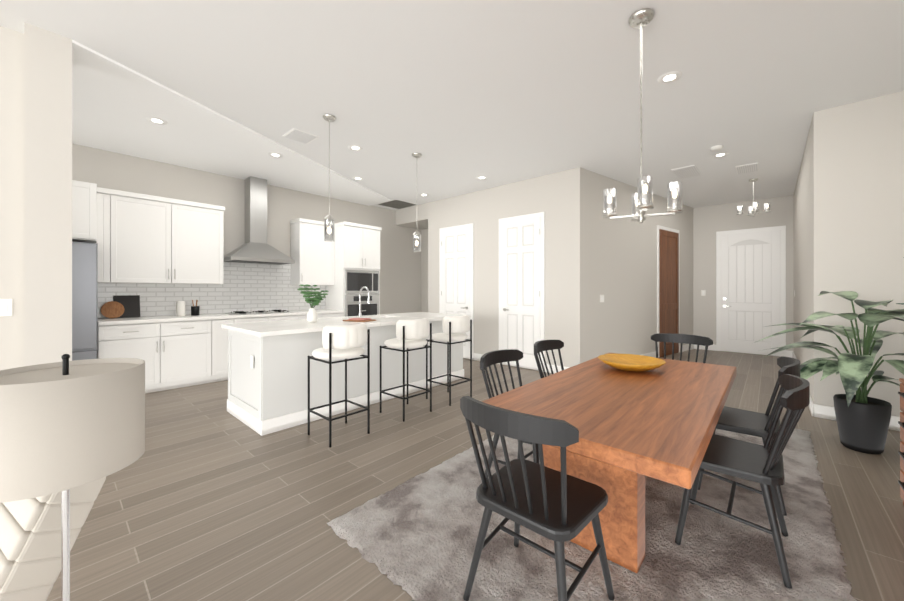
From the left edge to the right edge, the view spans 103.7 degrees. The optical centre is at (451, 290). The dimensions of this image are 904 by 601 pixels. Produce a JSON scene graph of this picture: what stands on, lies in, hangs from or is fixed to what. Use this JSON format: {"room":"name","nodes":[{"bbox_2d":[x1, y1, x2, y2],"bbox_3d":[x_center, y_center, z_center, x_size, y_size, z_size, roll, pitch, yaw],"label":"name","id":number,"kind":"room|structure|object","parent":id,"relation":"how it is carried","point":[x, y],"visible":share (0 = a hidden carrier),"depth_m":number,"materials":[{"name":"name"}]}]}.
{"room":"dining room","nodes":[
{"label":"dining room","id":0,"kind":"room"},
{"bbox_2d":[0,26,23,369],"bbox_3d":[-4.077,-0.262,1.428,0.170,3.080,3.050,0,0,42],"label":"wall","id":1,"kind":"structure","parent":0,"point":[11,183],"depth_m":2.46,"materials":[{"name":"grey paint"}]},
{"bbox_2d":[0,299,12,315],"bbox_3d":[-3.092,0.119,2.391,0.009,0.120,0.165,0,0,42],"label":"light switch","id":2,"kind":"object","parent":1,"relation":"attached to","point":[6,307],"visible":1,"depth_m":2.43,"materials":[{"name":"white plastic"}]},
{"bbox_2d":[24,22,71,365],"bbox_3d":[-2.940,-0.261,2.591,0.370,3.080,0.220,0,0,42],"label":"wall","id":3,"kind":"structure","parent":0,"point":[47,196],"depth_m":2.46,"materials":[{"name":"grey paint"}]},
{"bbox_2d":[72,143,420,316],"bbox_3d":[-3.386,-0.259,5.778,0.150,3.080,10.450,0,0,42],"label":"wall","id":4,"kind":"structure","parent":0,"point":[400,275],"depth_m":6.01,"materials":[{"name":"grey paint"}]},
{"bbox_2d":[72,180,99,239],"bbox_3d":[-4.424,-0.885,4.035,0.608,0.650,0.513,0,0,42],"label":"upper cabinet","id":5,"kind":"object","parent":4,"relation":"attached to","point":[85,195],"depth_m":3.96,"materials":[{"name":"white wood"}]},
{"bbox_2d":[100,188,223,283],"bbox_3d":[-3.906,-0.650,4.814,0.338,1.120,1.320,0,0,42],"label":"upper cabinet","id":6,"kind":"object","parent":4,"relation":"attached to","point":[118,236],"depth_m":4.64,"materials":[{"name":"white wood"}]},
{"bbox_2d":[98,262,324,318],"bbox_3d":[-3.443,-0.079,5.595,0.008,0.880,3.100,0,0,42],"label":"backsplash","id":7,"kind":"structure","parent":4,"relation":"attached to","point":[249,287],"depth_m":5.56,"materials":[{"name":"tile"}]},
{"bbox_2d":[224,176,295,263],"bbox_3d":[-3.064,-1.143,5.631,0.500,1.308,0.920,0,0,42],"label":"range hood","id":8,"kind":"object","parent":4,"relation":"attached to","point":[255,247],"depth_m":5.62,"materials":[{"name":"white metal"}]},
{"bbox_2d":[288,220,335,287],"bbox_3d":[-2.497,-0.649,6.385,0.338,1.120,0.660,0,0,42],"label":"upper cabinet","id":9,"kind":"object","parent":4,"relation":"attached to","point":[315,262],"depth_m":6.22,"materials":[{"name":"white wood"}]},
{"bbox_2d":[403,221,427,229],"bbox_3d":[-0.569,-1.493,8.021,1.050,0.050,0.650,0,0,42],"label":"wall","id":10,"kind":"structure","parent":0,"point":[422,225],"depth_m":8.06,"materials":[{"name":"grey paint"}]},
{"bbox_2d":[421,229,427,311],"bbox_3d":[-0.246,-0.258,8.268,1.200,3.080,0.150,0,0,42],"label":"wall","id":11,"kind":"structure","parent":0,"point":[424,270],"depth_m":8.54,"materials":[{"name":"grey paint"}]},
{"bbox_2d":[0,0,903,210],"bbox_3d":[0.387,-1.840,4.107,10.200,0.120,15.000,0,0,42],"label":"ceiling","id":12,"kind":"structure","parent":0,"point":[460,96],"depth_m":3.12,"materials":[{"name":"white paint"}]},
{"bbox_2d":[146,116,167,124],"bbox_3d":[-3.097,-1.778,3.727,0.180,0.004,0.180,0,0,42],"label":"recessed light","id":13,"kind":"object","parent":12,"relation":"in","point":[156,120],"visible":1,"depth_m":3.72,"materials":[{"name":"white plastic"}]},
{"bbox_2d":[268,152,282,157],"bbox_3d":[-2.320,-1.777,4.668,0.180,0.004,0.180,0,0,42],"label":"recessed light","id":14,"kind":"object","parent":12,"relation":"in","point":[275,154],"visible":1,"depth_m":4.65,"materials":[{"name":"white"}]},
{"bbox_2d":[283,128,318,143],"bbox_3d":[-1.768,-1.794,4.146,0.300,0.012,0.300,0,0,42],"label":"ceiling vent","id":15,"kind":"object","parent":12,"relation":"in","point":[299,136],"visible":0.98,"depth_m":4.13,"materials":[{"name":"white metal"}]},
{"bbox_2d":[323,114,335,241],"bbox_3d":[-1.276,-1.155,3.691,0.130,1.289,0.130,0,0,42],"label":"pendant light","id":16,"kind":"object","parent":12,"relation":"hanging from","point":[329,118],"visible":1,"depth_m":3.67,"materials":[{"name":"glass"}]},
{"bbox_2d":[348,145,362,150],"bbox_3d":[-1.220,-1.797,4.487,0.180,0.004,0.180,0,0,42],"label":"recessed light","id":17,"kind":"object","parent":12,"relation":"in","point":[355,147],"visible":1,"depth_m":4.47,"materials":[{"name":"white plastic"}]},
{"bbox_2d":[378,199,417,208],"bbox_3d":[-1.138,-1.792,7.423,0.600,0.012,0.600,0,0,42],"label":"ceiling vent","id":18,"kind":"object","parent":12,"relation":"in","point":[397,204],"visible":0.98,"depth_m":7.40,"materials":[{"name":"grey metal"}]},
{"bbox_2d":[412,153,421,251],"bbox_3d":[-0.467,-1.154,4.712,0.130,1.289,0.130,0,0,42],"label":"pendant light","id":19,"kind":"object","parent":12,"relation":"hanging from","point":[416,233],"visible":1,"depth_m":4.68,"materials":[{"name":"silver metal"}]},
{"bbox_2d":[476,176,487,179],"bbox_3d":[0.479,-1.797,5.677,0.180,0.004,0.180,0,0,42],"label":"recessed light","id":20,"kind":"object","parent":12,"relation":"in","point":[482,177],"visible":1,"depth_m":5.66,"materials":[{"name":"white"}]},
{"bbox_2d":[602,8,683,222],"bbox_3d":[1.248,-1.121,2.340,0.365,1.358,0.365,0,0,-23],"label":"chandelier","id":21,"kind":"object","parent":12,"relation":"hanging from","point":[640,205],"visible":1,"depth_m":2.31,"materials":[{"name":"silver metal"}]},
{"bbox_2d":[657,71,681,83],"bbox_3d":[1.842,-1.798,3.003,0.180,0.004,0.180,0,0,42],"label":"recessed light","id":22,"kind":"object","parent":12,"relation":"in","point":[666,78],"visible":1,"depth_m":3.00,"materials":[{"name":"white"}]},
{"bbox_2d":[671,165,700,178],"bbox_3d":[3.574,-1.793,5.413,0.300,0.012,0.600,0,0,42],"label":"ceiling vent","id":23,"kind":"object","parent":12,"relation":"in","point":[686,172],"visible":1,"depth_m":5.39,"materials":[{"name":"white metal"}]},
{"bbox_2d":[710,145,722,150],"bbox_3d":[3.335,-1.782,4.472,0.136,0.035,0.136,0,0,42],"label":"smoke detector","id":24,"kind":"object","parent":12,"relation":"attached to","point":[717,148],"visible":1,"depth_m":4.44,"materials":[{"name":"white plastic"}]},
{"bbox_2d":[712,152,728,156],"bbox_3d":[3.569,-1.797,4.719,0.180,0.004,0.180,0,0,42],"label":"recessed light","id":25,"kind":"object","parent":12,"relation":"in","point":[722,154],"visible":1,"depth_m":4.70,"materials":[{"name":"white"}]},
{"bbox_2d":[735,162,758,173],"bbox_3d":[4.362,-1.793,5.243,0.250,0.012,0.450,0,0,42],"label":"ceiling vent","id":26,"kind":"object","parent":12,"relation":"in","point":[747,168],"visible":1,"depth_m":5.21,"materials":[{"name":"white metal"}]},
{"bbox_2d":[737,178,770,216],"bbox_3d":[4.900,-1.494,5.768,0.331,0.608,0.331,0,0,-15],"label":"chandelier","id":27,"kind":"object","parent":12,"relation":"hanging from","point":[752,211],"visible":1,"depth_m":5.73,"materials":[{"name":"glass"}]},
{"bbox_2d":[46,349,903,600],"bbox_3d":[0.387,1.310,4.105,10.200,0.060,15.000,0,0,42],"label":"floor","id":28,"kind":"structure","parent":0,"point":[206,496],"depth_m":2.22,"materials":[{"name":"brown wood"}]},
{"bbox_2d":[0,477,105,600],"bbox_3d":[-1.384,0.877,0.721,0.650,0.810,0.871,0,0,30],"label":"lounge chair","id":29,"kind":"object","parent":28,"relation":"on","point":[30,549],"visible":0.58,"depth_m":0.87,"materials":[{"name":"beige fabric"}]},
{"bbox_2d":[0,354,144,600],"bbox_3d":[-0.868,0.711,0.797,0.270,1.135,0.270,0,0,42],"label":"floor lamp","id":30,"kind":"object","parent":28,"relation":"on","point":[66,425],"visible":1,"depth_m":0.72,"materials":[{"name":"beige fabric"}]},
{"bbox_2d":[72,240,99,360],"bbox_3d":[-4.501,0.380,3.836,0.758,1.800,0.910,0,0,42],"label":"fridge","id":31,"kind":"object","parent":28,"relation":"on","point":[85,253],"depth_m":3.85,"materials":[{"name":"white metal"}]},
{"bbox_2d":[100,320,215,392],"bbox_3d":[-3.861,0.840,4.654,0.618,0.880,1.143,0,0,42],"label":"base cabinet","id":32,"kind":"object","parent":28,"relation":"on","point":[177,353],"depth_m":4.51,"materials":[{"name":"white wood"}]},
{"bbox_2d":[100,308,339,323],"bbox_3d":[-3.202,0.381,5.378,0.633,0.040,3.100,0,0,42],"label":"countertop","id":33,"kind":"structure","parent":32,"relation":"on","point":[237,315],"depth_m":4.84,"materials":[{"name":"white stone"}]},
{"bbox_2d":[100,301,124,318],"bbox_3d":[-4.293,0.250,4.489,0.074,0.217,0.220,0,0,42],"label":"cutting board","id":34,"kind":"object","parent":33,"relation":"on","point":[112,309],"visible":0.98,"depth_m":4.48,"materials":[{"name":"brown wood"}]},
{"bbox_2d":[113,295,139,317],"bbox_3d":[-4.260,0.210,4.648,0.082,0.298,0.260,0,0,42],"label":"frame","id":35,"kind":"object","parent":33,"relation":"on","point":[130,304],"visible":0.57,"depth_m":4.66,"materials":[{"name":"black"}]},
{"bbox_2d":[176,301,184,315],"bbox_3d":[-3.741,0.254,4.895,0.104,0.210,0.104,0,0,42],"label":"jar","id":36,"kind":"object","parent":33,"relation":"on","point":[180,308],"visible":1,"depth_m":4.85,"materials":[{"name":"white ceramic"}]},
{"bbox_2d":[191,300,199,315],"bbox_3d":[-3.643,0.249,5.035,0.100,0.221,0.100,0,0,42],"label":"utensils","id":37,"kind":"object","parent":33,"relation":"on","point":[195,310],"visible":1,"depth_m":5.00,"materials":[{"name":"black metal"}]},
{"bbox_2d":[216,320,239,381],"bbox_3d":[-3.418,0.841,5.148,0.618,0.880,0.386,0,0,42],"label":"base cabinet","id":38,"kind":"object","parent":28,"relation":"on","point":[221,334],"depth_m":4.94,"materials":[{"name":"white wood"}]},
{"bbox_2d":[240,316,271,322],"bbox_3d":[-3.169,0.841,5.425,0.618,0.880,0.561,0,0,42],"label":"base cabinet","id":39,"kind":"object","parent":28,"relation":"on","point":[247,319],"depth_m":5.26,"materials":[{"name":"white wood"}]},
{"bbox_2d":[272,312,327,320],"bbox_3d":[-2.730,0.841,5.915,0.618,0.880,0.986,0,0,42],"label":"base cabinet","id":40,"kind":"object","parent":28,"relation":"on","point":[322,314],"depth_m":5.68,"materials":[{"name":"white"}]},
{"bbox_2d":[328,312,343,317],"bbox_3d":[-2.325,0.841,6.366,0.618,0.880,0.458,0,0,42],"label":"base cabinet","id":41,"kind":"object","parent":28,"relation":"on","point":[330,314],"depth_m":6.23,"materials":[{"name":"white wood"}]},
{"bbox_2d":[308,323,369,446],"bbox_3d":[-0.996,0.787,3.144,0.475,0.985,0.450,0,0,42],"label":"stool","id":42,"kind":"object","parent":28,"relation":"on","point":[345,342],"visible":1,"depth_m":2.99,"materials":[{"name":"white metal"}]},
{"bbox_2d":[227,322,463,435],"bbox_3d":[-1.099,0.840,4.457,0.954,0.880,2.774,0,0,42],"label":"kitchen island","id":43,"kind":"object","parent":28,"relation":"on","point":[267,377],"depth_m":3.52,"materials":[{"name":"white paint"}]},
{"bbox_2d":[221,312,470,337],"bbox_3d":[-1.079,0.380,4.441,1.070,0.040,2.860,0,0,42],"label":"island countertop","id":44,"kind":"structure","parent":43,"relation":"on","point":[301,326],"depth_m":3.82,"materials":[{"name":"white stone"}]},
{"bbox_2d":[297,284,328,322],"bbox_3d":[-1.547,0.148,3.962,0.344,0.421,0.327,0,0,42],"label":"potted plant","id":45,"kind":"object","parent":44,"relation":"on","point":[312,312],"visible":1,"depth_m":3.92,"materials":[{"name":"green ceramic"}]},
{"bbox_2d":[343,318,375,321],"bbox_3d":[-1.081,0.344,4.147,0.320,0.030,0.220,0,0,25],"label":"cutting board","id":46,"kind":"object","parent":44,"relation":"on","point":[360,319],"visible":1,"depth_m":4.08,"materials":[{"name":"brown wood"}]},
{"bbox_2d":[357,286,368,317],"bbox_3d":[-1.163,0.154,4.817,0.237,0.412,0.112,0,0,42],"label":"faucet","id":47,"kind":"object","parent":44,"relation":"on","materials":[{"name":"silver metal"}]},
{"bbox_2d":[326,221,379,316],"bbox_3d":[-1.896,0.036,6.826,0.644,2.490,0.800,0,0,42],"label":"tall cabinet","id":48,"kind":"object","parent":28,"relation":"on","point":[357,245],"depth_m":6.54,"materials":[{"name":"white wood"}]},
{"bbox_2d":[380,318,431,421],"bbox_3d":[-0.475,0.787,3.710,0.475,0.985,0.450,0,0,42],"label":"stool","id":49,"kind":"object","parent":28,"relation":"on","point":[411,333],"visible":1,"depth_m":3.55,"materials":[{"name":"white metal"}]},
{"bbox_2d":[426,315,471,405],"bbox_3d":[-0.026,0.787,4.181,0.475,0.985,0.450,0,0,42],"label":"stool","id":50,"kind":"object","parent":28,"relation":"on","point":[454,328],"visible":0.98,"depth_m":4.03,"materials":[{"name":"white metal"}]},
{"bbox_2d":[327,429,855,600],"bbox_3d":[1.264,1.268,2.567,2.084,0.018,3.564,0,0,42],"label":"rug","id":51,"kind":"object","parent":28,"relation":"on","point":[415,537],"visible":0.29,"depth_m":1.75,"materials":[{"name":"grey carpet"}]},
{"bbox_2d":[480,349,538,479],"bbox_3d":[0.463,0.841,2.291,0.488,0.840,0.502,0,0,42],"label":"chair","id":52,"kind":"object","parent":51,"relation":"on","point":[494,358],"visible":0.35,"depth_m":2.39,"materials":[{"name":"black paint"}]},
{"bbox_2d":[460,396,614,600],"bbox_3d":[0.329,0.841,1.428,0.502,0.840,0.488,0,0,42],"label":"chair","id":53,"kind":"object","parent":51,"relation":"on","point":[559,508],"visible":1,"depth_m":1.33,"materials":[{"name":"black paint"}]},
{"bbox_2d":[534,340,563,377],"bbox_3d":[0.917,0.841,2.797,0.488,0.840,0.502,0,0,42],"label":"chair","id":54,"kind":"object","parent":51,"relation":"on","point":[541,346],"visible":0.27,"depth_m":2.96,"materials":[{"name":"black paint"}]},
{"bbox_2d":[482,353,735,572],"bbox_3d":[1.074,0.908,2.146,0.900,0.699,2.000,0,0,42],"label":"dining table","id":55,"kind":"object","parent":51,"relation":"on","point":[635,428],"visible":0.81,"depth_m":1.65,"materials":[{"name":"brown wood"}]},
{"bbox_2d":[598,354,665,370],"bbox_3d":[1.260,0.522,2.503,0.430,0.073,0.430,0,0,42],"label":"bowl","id":56,"kind":"object","parent":55,"relation":"on","point":[630,362],"visible":1,"depth_m":2.54,"materials":[{"name":"yellow wood"}]},
{"bbox_2d":[651,333,712,362],"bbox_3d":[2.050,0.842,3.234,0.502,0.840,0.488,0,0,42],"label":"chair","id":57,"kind":"object","parent":51,"relation":"on","point":[673,338],"visible":0.29,"depth_m":3.39,"materials":[{"name":"black paint"}]},
{"bbox_2d":[675,374,809,588],"bbox_3d":[1.443,0.841,1.775,0.488,0.840,0.502,0,0,42],"label":"chair","id":58,"kind":"object","parent":51,"relation":"on","point":[762,465],"visible":0.85,"depth_m":1.67,"materials":[{"name":"black paint"}]},
{"bbox_2d":[698,356,799,515],"bbox_3d":[1.877,0.841,2.259,0.488,0.840,0.502,0,0,42],"label":"chair","id":59,"kind":"object","parent":51,"relation":"on","point":[747,422],"visible":0.44,"depth_m":2.16,"materials":[{"name":"black paint"}]},
{"bbox_2d":[754,291,903,453],"bbox_3d":[3.202,0.643,2.930,1.103,1.272,1.294,0,0,42],"label":"plant","id":60,"kind":"object","parent":28,"relation":"on","point":[863,420],"visible":1,"depth_m":2.81,"materials":[{"name":"green plant"}]},
{"bbox_2d":[898,378,903,504],"bbox_3d":[2.223,0.903,1.290,0.477,0.750,1.880,0,0,42],"label":"dresser","id":61,"kind":"object","parent":28,"relation":"on","point":[901,424],"visible":1,"depth_m":2.08,"materials":[{"name":"brown wood"}]},
{"bbox_2d":[396,167,579,370],"bbox_3d":[0.348,-0.259,6.660,4.230,3.080,0.150,0,0,42],"label":"wall","id":62,"kind":"structure","parent":0,"point":[555,197],"depth_m":5.90,"materials":[{"name":"grey paint"}]},
{"bbox_2d":[441,227,469,358],"bbox_3d":[0.048,0.056,6.769,0.722,2.428,0.085,0,0,42],"label":"door","id":63,"kind":"structure","parent":62,"relation":"in","point":[455,291],"depth_m":6.76,"materials":[{"name":"white wood"}]},
{"bbox_2d":[439,223,473,359],"bbox_3d":[0.072,0.026,6.794,0.860,2.510,0.018,0,0,42],"label":"door frame","id":64,"kind":"structure","parent":62,"relation":"attached to","point":[471,225],"depth_m":6.54,"materials":[{"name":"white wood"}]},
{"bbox_2d":[474,353,498,363],"bbox_3d":[0.601,1.216,6.321,0.550,0.130,0.016,0,0,42],"label":"baseboard","id":65,"kind":"structure","parent":62,"relation":"attached to","point":[477,357],"depth_m":6.43,"materials":[{"name":"white"}]},
{"bbox_2d":[502,217,539,369],"bbox_3d":[1.107,0.055,5.820,0.722,2.428,0.085,0,0,42],"label":"door","id":66,"kind":"structure","parent":62,"relation":"in","point":[521,285],"depth_m":5.81,"materials":[{"name":"white wood"}]},
{"bbox_2d":[499,212,544,370],"bbox_3d":[1.129,0.026,5.846,0.860,2.510,0.018,0,0,42],"label":"door frame","id":67,"kind":"structure","parent":62,"relation":"attached to","point":[541,215],"depth_m":5.59,"materials":[{"name":"white wood"}]},
{"bbox_2d":[545,364,569,372],"bbox_3d":[1.649,1.216,5.381,0.525,0.130,0.016,0,0,42],"label":"baseboard","id":68,"kind":"structure","parent":62,"relation":"attached to","point":[553,366],"depth_m":5.44,"materials":[{"name":"white"}]},
{"bbox_2d":[580,167,692,362],"bbox_3d":[3.574,-0.259,6.572,4.379,3.080,0.150,0,0,-37],"label":"wall","id":69,"kind":"structure","parent":0,"point":[618,263],"depth_m":5.93,"materials":[{"name":"grey paint"}]},
{"bbox_2d":[642,351,655,357],"bbox_3d":[2.868,1.216,5.934,0.498,0.130,2.467,0,0,42],"label":"baseboard","id":70,"kind":"structure","parent":69,"relation":"attached to","point":[653,354],"depth_m":6.53,"materials":[{"name":"white wood"}]},
{"bbox_2d":[657,225,679,357],"bbox_3d":[4.268,0.027,6.990,0.996,2.510,0.018,0,0,-37],"label":"door frame","id":71,"kind":"structure","parent":69,"relation":"attached to","point":[667,228],"depth_m":6.70,"materials":[{"name":"white"}]},
{"bbox_2d":[659,229,678,356],"bbox_3d":[4.272,0.057,6.984,0.856,2.430,0.029,0,0,-37],"label":"door","id":72,"kind":"structure","parent":69,"relation":"in","point":[668,281],"depth_m":6.96,"materials":[{"name":"brown wood"}]},
{"bbox_2d":[679,344,694,352],"bbox_3d":[4.979,1.217,7.527,0.166,0.130,0.774,0,0,42],"label":"baseboard","id":73,"kind":"structure","parent":69,"relation":"attached to","point":[684,347],"depth_m":7.51,"materials":[{"name":"white wood"}]},
{"bbox_2d":[693,195,793,356],"bbox_3d":[5.821,-0.258,7.393,2.200,3.080,0.150,0,0,42],"label":"wall","id":74,"kind":"structure","parent":0,"point":[709,222],"depth_m":7.51,"materials":[{"name":"grey paint"}]},
{"bbox_2d":[701,290,705,295],"bbox_3d":[5.418,0.062,7.647,0.075,0.120,0.009,0,0,42],"label":"light switch","id":75,"kind":"object","parent":74,"relation":"attached to","point":[703,292],"visible":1,"depth_m":7.64,"materials":[{"name":"white plastic"}]},
{"bbox_2d":[695,344,715,350],"bbox_3d":[5.460,1.217,7.604,0.440,0.130,0.016,0,0,42],"label":"baseboard","id":76,"kind":"structure","parent":74,"relation":"attached to","point":[712,347],"depth_m":7.57,"materials":[{"name":"white wood"}]},
{"bbox_2d":[721,230,780,355],"bbox_3d":[5.957,0.056,7.110,0.920,2.428,0.087,0,0,42],"label":"door","id":77,"kind":"structure","parent":74,"relation":"in","point":[750,286],"depth_m":7.11,"materials":[{"name":"white wood"}]},
{"bbox_2d":[716,226,785,356],"bbox_3d":[5.981,0.024,7.136,1.070,2.515,0.018,0,0,42],"label":"door frame","id":78,"kind":"structure","parent":74,"relation":"attached to","point":[718,285],"depth_m":7.09,"materials":[{"name":"white wood"}]},
{"bbox_2d":[793,107,834,406],"bbox_3d":[5.117,-0.260,5.103,0.150,3.080,4.200,0,0,42],"label":"wall","id":79,"kind":"structure","parent":0,"point":[814,235],"depth_m":3.58,"materials":[{"name":"grey paint"}]},
{"bbox_2d":[792,351,812,415],"bbox_3d":[5.050,1.216,5.151,0.016,0.130,4.216,0,0,42],"label":"baseboard","id":80,"kind":"structure","parent":79,"relation":"attached to","point":[810,405],"depth_m":3.69,"materials":[{"name":"white"}]},
{"bbox_2d":[835,91,903,416],"bbox_3d":[4.088,-0.260,3.305,0.720,3.080,0.150,0,0,42],"label":"wall","id":81,"kind":"structure","parent":0,"point":[869,199],"depth_m":3.33,"materials":[{"name":"grey paint"}]},
{"bbox_2d":[812,402,899,430],"bbox_3d":[3.911,1.215,3.354,0.690,0.130,0.020,0,0,42],"label":"baseboard","id":82,"kind":"structure","parent":81,"relation":"attached to","point":[822,411],"depth_m":3.50,"materials":[{"name":"white wood"}]}
]}

